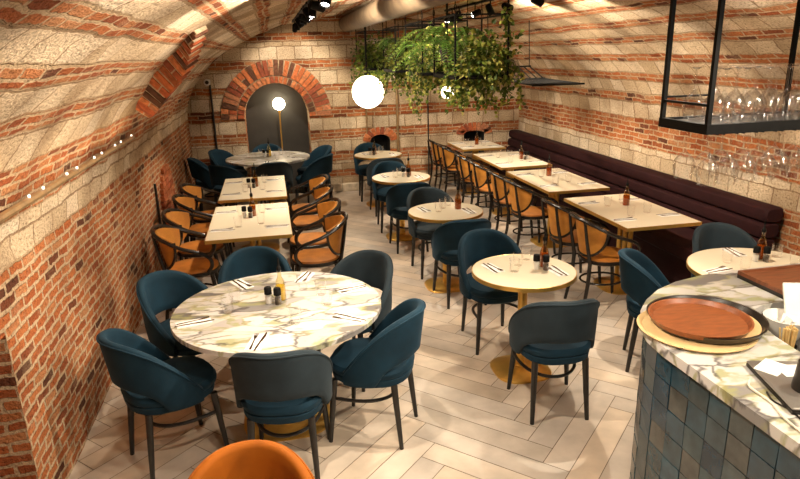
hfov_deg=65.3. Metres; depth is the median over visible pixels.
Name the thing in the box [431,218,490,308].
velvet chair
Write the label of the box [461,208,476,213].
napkin
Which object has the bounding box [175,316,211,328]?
napkin
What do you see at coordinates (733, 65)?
wine glass
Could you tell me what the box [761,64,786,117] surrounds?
wine glass
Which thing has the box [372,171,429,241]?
round table
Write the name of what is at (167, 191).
trim
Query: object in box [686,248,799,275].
round table
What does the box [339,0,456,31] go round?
ventilation duct
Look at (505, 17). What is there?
climbing ivy
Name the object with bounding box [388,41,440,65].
fern
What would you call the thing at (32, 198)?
ledge
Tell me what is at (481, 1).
track
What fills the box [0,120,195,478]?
wall
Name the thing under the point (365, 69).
tray
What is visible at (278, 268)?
oil bottle
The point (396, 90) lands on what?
pipe
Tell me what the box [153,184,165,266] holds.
pipe
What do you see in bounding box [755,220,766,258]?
oil bottle
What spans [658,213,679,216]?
napkin
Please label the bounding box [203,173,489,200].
baseboard
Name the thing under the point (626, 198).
oil bottle
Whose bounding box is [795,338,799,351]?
countertop
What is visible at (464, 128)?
trim
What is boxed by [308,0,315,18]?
spotlight
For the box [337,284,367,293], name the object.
napkin
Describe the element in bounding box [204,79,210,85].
security camera
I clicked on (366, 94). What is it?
globe pendant
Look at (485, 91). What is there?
trailing ivy
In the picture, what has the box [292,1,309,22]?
track
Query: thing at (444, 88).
globe pendant
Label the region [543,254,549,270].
shaker
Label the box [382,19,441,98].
trailing ivy
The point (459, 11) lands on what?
spotlight
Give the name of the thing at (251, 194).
oil bottle
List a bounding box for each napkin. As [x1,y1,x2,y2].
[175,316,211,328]
[210,228,232,232]
[216,210,236,213]
[229,279,253,289]
[244,334,269,350]
[266,224,287,227]
[294,272,314,282]
[331,313,366,324]
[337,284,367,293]
[416,207,431,211]
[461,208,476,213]
[481,263,504,272]
[548,266,569,276]
[612,218,635,221]
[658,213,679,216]
[702,267,732,273]
[721,248,746,256]
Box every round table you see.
[170,271,380,441]
[225,151,309,203]
[354,151,401,206]
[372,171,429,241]
[408,202,482,293]
[472,254,576,383]
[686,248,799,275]
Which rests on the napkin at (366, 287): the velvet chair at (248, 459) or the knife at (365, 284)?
the knife at (365, 284)
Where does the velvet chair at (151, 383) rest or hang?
on the floor
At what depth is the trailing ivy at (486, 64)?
5.52 m
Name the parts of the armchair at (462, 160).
leg, leg, panel, arm rail, seat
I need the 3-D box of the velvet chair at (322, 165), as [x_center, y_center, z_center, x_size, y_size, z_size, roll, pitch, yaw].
[-1.223,-0.840,9.074,0.568,0.827,0.534,3,17,15]
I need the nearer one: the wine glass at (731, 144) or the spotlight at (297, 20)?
the wine glass at (731, 144)
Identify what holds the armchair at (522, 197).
on the floor
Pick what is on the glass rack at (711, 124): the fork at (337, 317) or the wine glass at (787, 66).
the wine glass at (787, 66)
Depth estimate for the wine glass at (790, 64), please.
2.61 m
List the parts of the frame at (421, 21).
post, frame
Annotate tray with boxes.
[363,68,392,70]
[384,69,423,72]
[406,70,443,75]
[434,73,507,79]
[637,310,758,353]
[646,295,768,344]
[648,298,754,339]
[737,274,782,298]
[738,264,799,294]
[740,314,761,338]
[746,360,799,414]
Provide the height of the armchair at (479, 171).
0.833 m
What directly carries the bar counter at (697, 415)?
on the floor
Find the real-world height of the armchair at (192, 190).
0.833 m
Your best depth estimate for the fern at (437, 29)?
5.75 m
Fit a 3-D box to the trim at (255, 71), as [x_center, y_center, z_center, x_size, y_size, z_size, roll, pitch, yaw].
[-1.948,-2.350,9.740,1.720,0.890,0.045,-5,17,-11]
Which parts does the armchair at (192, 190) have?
panel, seat frame, arm rail, seat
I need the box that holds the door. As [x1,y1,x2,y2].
[245,83,311,193]
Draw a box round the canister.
[791,359,799,392]
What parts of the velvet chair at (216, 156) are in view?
backrest, seat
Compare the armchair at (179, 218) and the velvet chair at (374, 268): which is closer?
the velvet chair at (374, 268)
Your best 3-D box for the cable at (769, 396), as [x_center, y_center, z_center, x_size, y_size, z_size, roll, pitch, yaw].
[1.196,0.539,1.865,0.021,0.005,0.323,-3,17,-6]
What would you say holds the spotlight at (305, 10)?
attached to the track at (305, 5)
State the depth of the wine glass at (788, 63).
2.68 m
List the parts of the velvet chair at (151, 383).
leg, leg, backrest, seat, seat frame, leg, leg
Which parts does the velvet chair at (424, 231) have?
leg, leg, seat frame, seat, backrest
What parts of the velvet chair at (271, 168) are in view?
backrest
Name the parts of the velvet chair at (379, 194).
leg, leg, seat, backrest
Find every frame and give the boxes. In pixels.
[355,21,398,70]
[382,19,432,72]
[404,0,467,75]
[433,0,510,79]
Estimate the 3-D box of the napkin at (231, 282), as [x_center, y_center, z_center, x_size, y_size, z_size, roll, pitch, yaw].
[-1.041,0.294,4.103,0.085,0.004,0.190,-15,21,-37]
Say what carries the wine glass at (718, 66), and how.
on the glass rack at (711, 124)
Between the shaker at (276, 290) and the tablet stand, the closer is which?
the tablet stand
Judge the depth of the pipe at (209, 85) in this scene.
9.65 m
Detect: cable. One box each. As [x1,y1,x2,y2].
[747,379,799,431]
[766,391,799,419]
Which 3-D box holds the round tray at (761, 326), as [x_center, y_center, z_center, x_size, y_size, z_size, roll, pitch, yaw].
[1.226,0.318,2.508,0.444,0.028,0.444,-5,17,-11]
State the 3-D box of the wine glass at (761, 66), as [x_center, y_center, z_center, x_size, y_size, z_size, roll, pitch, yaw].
[1.447,-0.574,2.463,0.085,0.214,0.085,-5,17,-11]
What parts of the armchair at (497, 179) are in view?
leg, leg, panel, seat frame, seat, arm rail, leg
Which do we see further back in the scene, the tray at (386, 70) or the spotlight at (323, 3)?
the tray at (386, 70)
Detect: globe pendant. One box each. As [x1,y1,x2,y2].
[352,27,383,107]
[441,3,453,98]
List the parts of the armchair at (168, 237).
leg, panel, arm rail, seat, seat frame, leg, leg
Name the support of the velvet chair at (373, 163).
on the floor
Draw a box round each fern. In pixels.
[376,36,411,63]
[381,26,511,80]
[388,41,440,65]
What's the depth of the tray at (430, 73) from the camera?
6.50 m
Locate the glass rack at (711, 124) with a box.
[658,0,799,134]
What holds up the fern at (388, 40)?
in the frame at (424, 26)
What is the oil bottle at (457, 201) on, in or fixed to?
on the round table at (447, 212)
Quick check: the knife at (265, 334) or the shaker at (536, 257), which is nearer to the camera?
the knife at (265, 334)
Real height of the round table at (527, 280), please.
0.750 m
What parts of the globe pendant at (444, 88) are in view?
suspension rod, globe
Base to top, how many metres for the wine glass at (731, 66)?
0.214 m
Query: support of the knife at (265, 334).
on the napkin at (260, 336)
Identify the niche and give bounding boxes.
[370,135,389,150]
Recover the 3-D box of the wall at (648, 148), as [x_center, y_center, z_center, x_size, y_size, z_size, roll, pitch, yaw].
[3.204,-0.098,5.408,0.025,1.280,11.520,-5,17,-11]
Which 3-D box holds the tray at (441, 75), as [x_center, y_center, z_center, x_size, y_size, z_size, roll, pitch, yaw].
[0.644,-1.526,5.820,0.494,0.033,0.734,-5,17,-11]
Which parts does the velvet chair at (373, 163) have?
leg, leg, seat frame, backrest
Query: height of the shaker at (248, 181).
0.108 m
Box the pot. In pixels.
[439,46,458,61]
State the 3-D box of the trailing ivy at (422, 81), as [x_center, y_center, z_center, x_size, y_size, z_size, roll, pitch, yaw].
[0.419,-1.895,6.825,0.735,1.092,0.847,-5,17,-11]
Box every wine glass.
[682,66,705,118]
[702,66,726,120]
[714,67,736,121]
[715,144,738,182]
[722,65,746,116]
[722,66,745,119]
[731,66,756,120]
[740,64,762,114]
[742,65,768,117]
[753,66,778,120]
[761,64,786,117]
[767,133,790,177]
[772,65,799,119]
[777,63,799,113]
[781,64,798,112]
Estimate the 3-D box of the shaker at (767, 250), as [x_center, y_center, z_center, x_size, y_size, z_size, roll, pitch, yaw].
[2.491,0.100,4.243,0.045,0.108,0.044,-5,17,-11]
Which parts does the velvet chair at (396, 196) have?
leg, leg, seat, seat frame, backrest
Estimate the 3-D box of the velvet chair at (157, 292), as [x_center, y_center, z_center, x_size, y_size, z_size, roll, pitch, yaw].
[-1.415,0.647,4.145,0.568,0.827,0.534,6,18,23]
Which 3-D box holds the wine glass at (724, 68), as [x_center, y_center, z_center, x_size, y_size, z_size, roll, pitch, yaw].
[1.262,-0.560,2.435,0.085,0.214,0.085,-5,17,-11]
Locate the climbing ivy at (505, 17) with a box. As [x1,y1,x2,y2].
[501,6,515,75]
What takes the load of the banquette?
on the floor
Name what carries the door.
on the floor
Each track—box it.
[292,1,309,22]
[444,0,488,11]
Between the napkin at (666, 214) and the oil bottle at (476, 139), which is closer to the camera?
the napkin at (666, 214)
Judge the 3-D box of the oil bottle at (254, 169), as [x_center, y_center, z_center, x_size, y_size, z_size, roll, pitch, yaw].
[-1.658,-0.739,7.133,0.063,0.270,0.064,-1,17,4]
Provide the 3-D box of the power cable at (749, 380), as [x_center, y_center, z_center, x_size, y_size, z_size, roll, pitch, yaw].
[1.162,0.528,1.900,0.034,0.007,0.411,-2,17,0]
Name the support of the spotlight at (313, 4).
attached to the track at (305, 5)
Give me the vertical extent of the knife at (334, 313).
0.002 m
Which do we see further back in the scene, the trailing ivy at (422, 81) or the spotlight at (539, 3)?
the trailing ivy at (422, 81)
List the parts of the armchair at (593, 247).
leg, leg, panel, seat frame, seat, arm rail, leg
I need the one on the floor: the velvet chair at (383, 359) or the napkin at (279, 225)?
the velvet chair at (383, 359)
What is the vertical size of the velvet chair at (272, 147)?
0.827 m
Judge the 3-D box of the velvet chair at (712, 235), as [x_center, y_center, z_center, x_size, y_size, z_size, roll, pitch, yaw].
[2.507,0.334,4.826,0.534,0.827,0.568,-3,17,-5]
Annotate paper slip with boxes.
[753,358,784,375]
[773,364,796,376]
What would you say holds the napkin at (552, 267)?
on the round table at (527, 280)
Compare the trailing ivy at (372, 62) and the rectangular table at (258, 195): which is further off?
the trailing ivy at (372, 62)
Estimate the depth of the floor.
3.97 m
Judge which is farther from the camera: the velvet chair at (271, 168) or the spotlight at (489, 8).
the velvet chair at (271, 168)
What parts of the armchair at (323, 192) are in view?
leg, seat, seat frame, arm rail, panel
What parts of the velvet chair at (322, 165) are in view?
leg, seat, backrest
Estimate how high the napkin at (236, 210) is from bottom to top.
0.004 m
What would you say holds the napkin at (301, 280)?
on the round table at (231, 331)
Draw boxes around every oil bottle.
[249,187,256,215]
[252,163,258,186]
[275,258,286,299]
[455,182,460,208]
[475,130,478,144]
[519,139,522,158]
[540,228,548,266]
[546,153,551,175]
[622,177,629,204]
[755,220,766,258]
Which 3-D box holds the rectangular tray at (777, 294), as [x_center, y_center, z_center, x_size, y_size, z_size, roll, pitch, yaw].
[1.914,0.196,2.918,0.520,0.018,0.310,-5,17,-11]
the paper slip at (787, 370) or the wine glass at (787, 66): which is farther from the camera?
the wine glass at (787, 66)
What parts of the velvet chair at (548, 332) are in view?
leg, leg, backrest, seat frame, seat, leg, leg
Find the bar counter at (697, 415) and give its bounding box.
[629,263,799,478]
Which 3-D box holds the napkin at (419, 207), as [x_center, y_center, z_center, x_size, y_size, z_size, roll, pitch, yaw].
[0.223,-0.282,5.904,0.085,0.004,0.190,-8,18,-21]
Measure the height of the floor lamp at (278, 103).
1.528 m
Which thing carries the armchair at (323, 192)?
on the floor
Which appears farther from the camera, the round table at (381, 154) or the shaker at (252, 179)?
the round table at (381, 154)
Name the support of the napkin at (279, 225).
on the rectangular table at (246, 229)
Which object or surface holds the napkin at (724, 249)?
on the round table at (696, 262)
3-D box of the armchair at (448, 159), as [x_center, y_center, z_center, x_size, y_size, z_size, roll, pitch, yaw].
[0.840,-1.057,9.598,0.532,0.833,0.592,-5,17,-11]
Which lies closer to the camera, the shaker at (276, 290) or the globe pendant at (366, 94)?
the shaker at (276, 290)
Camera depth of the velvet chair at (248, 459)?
2.28 m
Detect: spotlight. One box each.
[292,19,296,32]
[295,13,303,27]
[299,5,310,22]
[302,1,312,20]
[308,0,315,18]
[309,0,325,12]
[320,0,330,7]
[456,6,461,17]
[470,2,481,17]
[485,0,494,15]
[501,0,513,10]
[530,0,544,6]
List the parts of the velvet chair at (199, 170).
backrest, seat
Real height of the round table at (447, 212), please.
0.750 m
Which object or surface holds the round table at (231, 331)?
on the floor
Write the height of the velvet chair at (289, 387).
0.827 m
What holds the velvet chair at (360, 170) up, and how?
on the floor
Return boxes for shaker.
[241,206,246,217]
[246,178,250,187]
[247,206,252,217]
[251,178,255,187]
[264,286,271,303]
[273,287,281,304]
[533,254,539,269]
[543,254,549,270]
[752,246,760,261]
[762,246,770,261]
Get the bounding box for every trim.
[135,25,208,117]
[160,164,175,224]
[221,59,331,119]
[363,127,396,141]
[456,122,491,134]
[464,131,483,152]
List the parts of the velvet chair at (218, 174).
seat, backrest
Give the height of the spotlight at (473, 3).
0.169 m
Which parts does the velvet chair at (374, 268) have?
leg, backrest, seat frame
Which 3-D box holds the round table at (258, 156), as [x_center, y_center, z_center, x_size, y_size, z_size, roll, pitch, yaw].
[-1.933,-0.852,9.307,1.220,0.750,1.220,-5,17,-11]
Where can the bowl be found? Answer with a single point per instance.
(771, 314)
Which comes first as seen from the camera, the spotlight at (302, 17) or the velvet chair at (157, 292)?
the velvet chair at (157, 292)
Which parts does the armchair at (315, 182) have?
seat, seat frame, arm rail, panel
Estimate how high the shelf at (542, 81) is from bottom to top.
0.810 m
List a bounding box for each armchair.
[150,224,220,319]
[161,208,224,273]
[172,194,229,258]
[179,183,234,258]
[286,174,327,242]
[289,184,332,266]
[289,197,340,271]
[291,211,347,272]
[427,139,462,188]
[437,144,473,198]
[454,152,493,211]
[467,159,510,223]
[486,169,534,237]
[503,179,557,253]
[541,198,602,282]
[564,212,641,298]
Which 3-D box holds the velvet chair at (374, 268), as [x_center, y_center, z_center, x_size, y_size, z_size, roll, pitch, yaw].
[-0.298,0.539,4.402,0.534,0.827,0.568,7,19,27]
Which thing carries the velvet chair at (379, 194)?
on the floor
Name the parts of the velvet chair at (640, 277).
leg, leg, seat frame, seat, backrest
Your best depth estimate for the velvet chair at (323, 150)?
9.81 m
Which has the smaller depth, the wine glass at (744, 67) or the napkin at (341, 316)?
the wine glass at (744, 67)
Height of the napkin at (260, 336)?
0.004 m
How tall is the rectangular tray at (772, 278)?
0.018 m
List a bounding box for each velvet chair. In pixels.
[96,328,228,478]
[136,270,207,414]
[187,157,231,211]
[188,440,314,478]
[208,149,248,205]
[208,165,252,209]
[218,246,291,283]
[228,350,332,478]
[252,144,282,173]
[254,162,292,205]
[295,153,332,203]
[297,145,332,202]
[317,250,392,391]
[329,298,425,449]
[353,143,384,201]
[366,158,403,216]
[371,161,406,232]
[385,182,430,253]
[406,187,458,279]
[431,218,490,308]
[457,228,520,354]
[507,298,599,424]
[618,248,669,371]
[691,222,757,277]
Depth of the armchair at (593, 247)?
5.27 m
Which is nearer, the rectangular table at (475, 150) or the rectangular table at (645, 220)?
the rectangular table at (645, 220)
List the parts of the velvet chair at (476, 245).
leg, leg, backrest, seat, seat frame, leg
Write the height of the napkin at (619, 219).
0.004 m
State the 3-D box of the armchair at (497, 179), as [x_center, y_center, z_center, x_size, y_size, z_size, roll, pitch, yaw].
[1.299,-0.429,7.468,0.532,0.833,0.592,-4,17,-8]
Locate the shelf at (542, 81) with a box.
[487,15,584,86]
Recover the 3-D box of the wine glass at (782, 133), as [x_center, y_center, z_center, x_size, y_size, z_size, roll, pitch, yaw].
[1.571,-0.358,2.579,0.085,0.214,0.085,-5,17,-11]
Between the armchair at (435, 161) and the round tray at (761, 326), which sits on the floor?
the armchair at (435, 161)
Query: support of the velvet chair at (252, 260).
on the floor
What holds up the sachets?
in the bowl
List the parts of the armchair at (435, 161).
leg, leg, panel, arm rail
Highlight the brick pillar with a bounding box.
[0,335,37,478]
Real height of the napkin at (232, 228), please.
0.004 m
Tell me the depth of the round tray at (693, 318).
2.49 m
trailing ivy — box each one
[349,29,405,95]
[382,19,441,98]
[403,12,474,120]
[442,16,525,115]
[467,54,501,117]
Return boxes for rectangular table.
[204,202,292,245]
[218,175,286,250]
[447,140,505,193]
[472,151,551,216]
[507,168,609,247]
[564,193,701,294]
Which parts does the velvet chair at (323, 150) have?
seat, backrest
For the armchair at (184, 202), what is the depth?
6.52 m
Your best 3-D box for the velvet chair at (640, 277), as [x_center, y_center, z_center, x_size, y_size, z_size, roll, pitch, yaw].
[1.794,0.492,4.368,0.568,0.827,0.534,2,17,12]
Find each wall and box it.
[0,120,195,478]
[188,15,518,191]
[519,104,799,255]
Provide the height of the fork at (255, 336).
0.005 m
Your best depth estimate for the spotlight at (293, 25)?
8.50 m
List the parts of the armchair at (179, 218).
panel, arm rail, seat, seat frame, leg, leg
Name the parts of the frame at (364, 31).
post, frame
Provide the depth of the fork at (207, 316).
3.55 m
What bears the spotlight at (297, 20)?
attached to the track at (305, 5)
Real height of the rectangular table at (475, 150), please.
0.750 m
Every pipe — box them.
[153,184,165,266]
[209,85,217,148]
[365,108,367,133]
[394,31,399,158]
[427,85,428,173]
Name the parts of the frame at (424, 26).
post, post, frame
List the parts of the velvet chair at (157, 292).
backrest, seat, seat frame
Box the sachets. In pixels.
[776,313,798,324]
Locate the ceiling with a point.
(74, 74)
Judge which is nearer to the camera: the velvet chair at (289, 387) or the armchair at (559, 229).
the velvet chair at (289, 387)
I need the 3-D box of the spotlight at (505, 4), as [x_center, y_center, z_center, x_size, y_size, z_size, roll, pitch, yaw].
[1.023,-2.247,5.935,0.096,0.164,0.127,7,19,27]
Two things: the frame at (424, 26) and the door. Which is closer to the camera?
the frame at (424, 26)
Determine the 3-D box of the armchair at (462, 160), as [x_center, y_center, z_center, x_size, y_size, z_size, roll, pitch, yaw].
[1.026,-0.803,8.737,0.532,0.833,0.592,-4,17,-7]
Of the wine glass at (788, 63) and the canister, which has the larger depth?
the wine glass at (788, 63)
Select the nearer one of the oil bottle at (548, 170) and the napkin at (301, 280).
the napkin at (301, 280)
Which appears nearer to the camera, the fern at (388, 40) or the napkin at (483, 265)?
the napkin at (483, 265)
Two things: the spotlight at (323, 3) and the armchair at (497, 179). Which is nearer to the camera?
the spotlight at (323, 3)
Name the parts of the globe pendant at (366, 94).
suspension rod, globe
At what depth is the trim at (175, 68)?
4.63 m
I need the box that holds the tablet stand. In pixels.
[782,282,799,324]
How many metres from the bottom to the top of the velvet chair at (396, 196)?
0.827 m
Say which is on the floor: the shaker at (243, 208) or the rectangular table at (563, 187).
the rectangular table at (563, 187)
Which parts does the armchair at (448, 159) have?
leg, leg, panel, seat frame, seat, arm rail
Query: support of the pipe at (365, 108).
attached to the wall at (320, 46)
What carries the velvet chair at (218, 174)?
on the floor
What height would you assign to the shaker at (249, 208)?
0.108 m
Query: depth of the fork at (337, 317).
3.52 m
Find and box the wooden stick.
[790,331,795,346]
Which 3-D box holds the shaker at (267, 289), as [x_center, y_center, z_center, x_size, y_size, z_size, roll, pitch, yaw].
[-0.794,0.335,3.765,0.045,0.108,0.044,-5,17,-11]
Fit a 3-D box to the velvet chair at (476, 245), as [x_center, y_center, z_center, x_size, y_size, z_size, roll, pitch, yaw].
[0.704,0.381,4.835,0.534,0.827,0.568,-6,17,-16]
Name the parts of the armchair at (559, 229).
leg, leg, panel, seat frame, seat, arm rail, leg, leg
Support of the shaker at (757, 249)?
on the round table at (696, 262)
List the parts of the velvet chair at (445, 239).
leg, leg, seat frame, seat, backrest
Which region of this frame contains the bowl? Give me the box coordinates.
[763,308,799,340]
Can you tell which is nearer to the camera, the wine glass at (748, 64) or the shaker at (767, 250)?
the wine glass at (748, 64)
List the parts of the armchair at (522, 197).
leg, leg, panel, seat, seat frame, arm rail, leg, leg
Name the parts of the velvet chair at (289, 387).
leg, leg, backrest, seat, seat frame, leg, leg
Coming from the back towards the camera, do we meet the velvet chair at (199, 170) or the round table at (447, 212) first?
the velvet chair at (199, 170)
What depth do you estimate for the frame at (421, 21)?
6.49 m
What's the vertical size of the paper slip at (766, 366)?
0.001 m
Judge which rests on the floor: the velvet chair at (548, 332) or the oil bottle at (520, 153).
the velvet chair at (548, 332)
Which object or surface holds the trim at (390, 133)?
attached to the wall at (320, 46)
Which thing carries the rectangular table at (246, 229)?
on the floor
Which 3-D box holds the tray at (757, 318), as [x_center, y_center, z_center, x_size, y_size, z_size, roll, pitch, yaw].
[1.226,0.325,2.510,0.403,0.004,0.403,-5,17,-11]
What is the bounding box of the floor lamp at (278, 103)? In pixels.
[273,98,284,149]
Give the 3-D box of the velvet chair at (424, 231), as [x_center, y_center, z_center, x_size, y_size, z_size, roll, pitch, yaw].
[0.332,-0.084,6.417,0.534,0.827,0.568,-7,18,-18]
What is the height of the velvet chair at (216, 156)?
0.827 m
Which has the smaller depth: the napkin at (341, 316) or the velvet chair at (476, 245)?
the napkin at (341, 316)
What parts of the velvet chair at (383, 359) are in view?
leg, leg, seat, seat frame, backrest, leg, leg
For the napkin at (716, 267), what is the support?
on the round table at (696, 262)
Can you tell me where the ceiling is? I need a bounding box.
[0,0,799,272]
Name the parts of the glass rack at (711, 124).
hanging rod, rail, rail, hanging rod, shelf frame, hanging rod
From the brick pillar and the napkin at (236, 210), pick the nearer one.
the brick pillar
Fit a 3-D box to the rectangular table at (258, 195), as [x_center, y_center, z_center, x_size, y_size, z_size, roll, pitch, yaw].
[-1.660,-0.243,7.257,0.710,0.750,1.230,-5,17,-11]
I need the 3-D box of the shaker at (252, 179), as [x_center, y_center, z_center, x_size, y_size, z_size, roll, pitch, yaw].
[-1.661,-0.639,7.082,0.045,0.108,0.044,-5,17,-11]
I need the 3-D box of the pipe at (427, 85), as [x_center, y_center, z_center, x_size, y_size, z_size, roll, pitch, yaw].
[0.464,-2.107,10.324,0.020,2.160,0.020,-5,17,-11]
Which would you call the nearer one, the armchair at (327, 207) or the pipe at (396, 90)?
the armchair at (327, 207)
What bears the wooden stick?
in the cup
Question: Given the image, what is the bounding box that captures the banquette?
[485,129,782,283]
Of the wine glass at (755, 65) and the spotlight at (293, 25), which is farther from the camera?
the spotlight at (293, 25)
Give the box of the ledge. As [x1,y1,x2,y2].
[0,135,133,223]
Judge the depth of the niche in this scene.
10.65 m
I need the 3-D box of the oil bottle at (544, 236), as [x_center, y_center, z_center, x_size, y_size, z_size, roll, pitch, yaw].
[0.984,0.055,4.252,0.063,0.270,0.064,-10,19,-26]
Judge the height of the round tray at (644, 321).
0.014 m
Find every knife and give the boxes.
[175,319,214,326]
[253,332,266,350]
[334,313,365,320]
[335,284,365,290]
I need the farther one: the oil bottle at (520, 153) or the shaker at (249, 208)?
the oil bottle at (520, 153)
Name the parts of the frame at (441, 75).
post, post, frame, post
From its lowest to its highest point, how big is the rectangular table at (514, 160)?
0.750 m
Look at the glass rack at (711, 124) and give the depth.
2.54 m
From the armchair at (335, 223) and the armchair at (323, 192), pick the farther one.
the armchair at (323, 192)
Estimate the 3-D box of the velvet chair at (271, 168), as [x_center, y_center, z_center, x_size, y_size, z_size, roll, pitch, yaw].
[-1.732,-0.703,8.666,0.534,0.827,0.568,-8,18,-19]
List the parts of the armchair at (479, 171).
leg, leg, panel, arm rail, seat frame, seat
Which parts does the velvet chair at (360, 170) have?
leg, leg, seat, backrest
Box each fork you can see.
[177,316,209,324]
[249,333,258,349]
[332,316,361,321]
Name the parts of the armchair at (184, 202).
leg, panel, seat frame, arm rail, seat, leg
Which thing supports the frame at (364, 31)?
hanging from the ceiling
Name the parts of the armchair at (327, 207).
leg, seat, seat frame, arm rail, panel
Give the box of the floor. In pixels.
[68,183,642,478]
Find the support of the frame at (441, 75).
hanging from the ceiling
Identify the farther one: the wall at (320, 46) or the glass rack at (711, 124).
the wall at (320, 46)
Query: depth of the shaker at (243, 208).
5.78 m
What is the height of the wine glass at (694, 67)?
0.214 m
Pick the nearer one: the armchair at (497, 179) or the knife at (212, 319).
the knife at (212, 319)

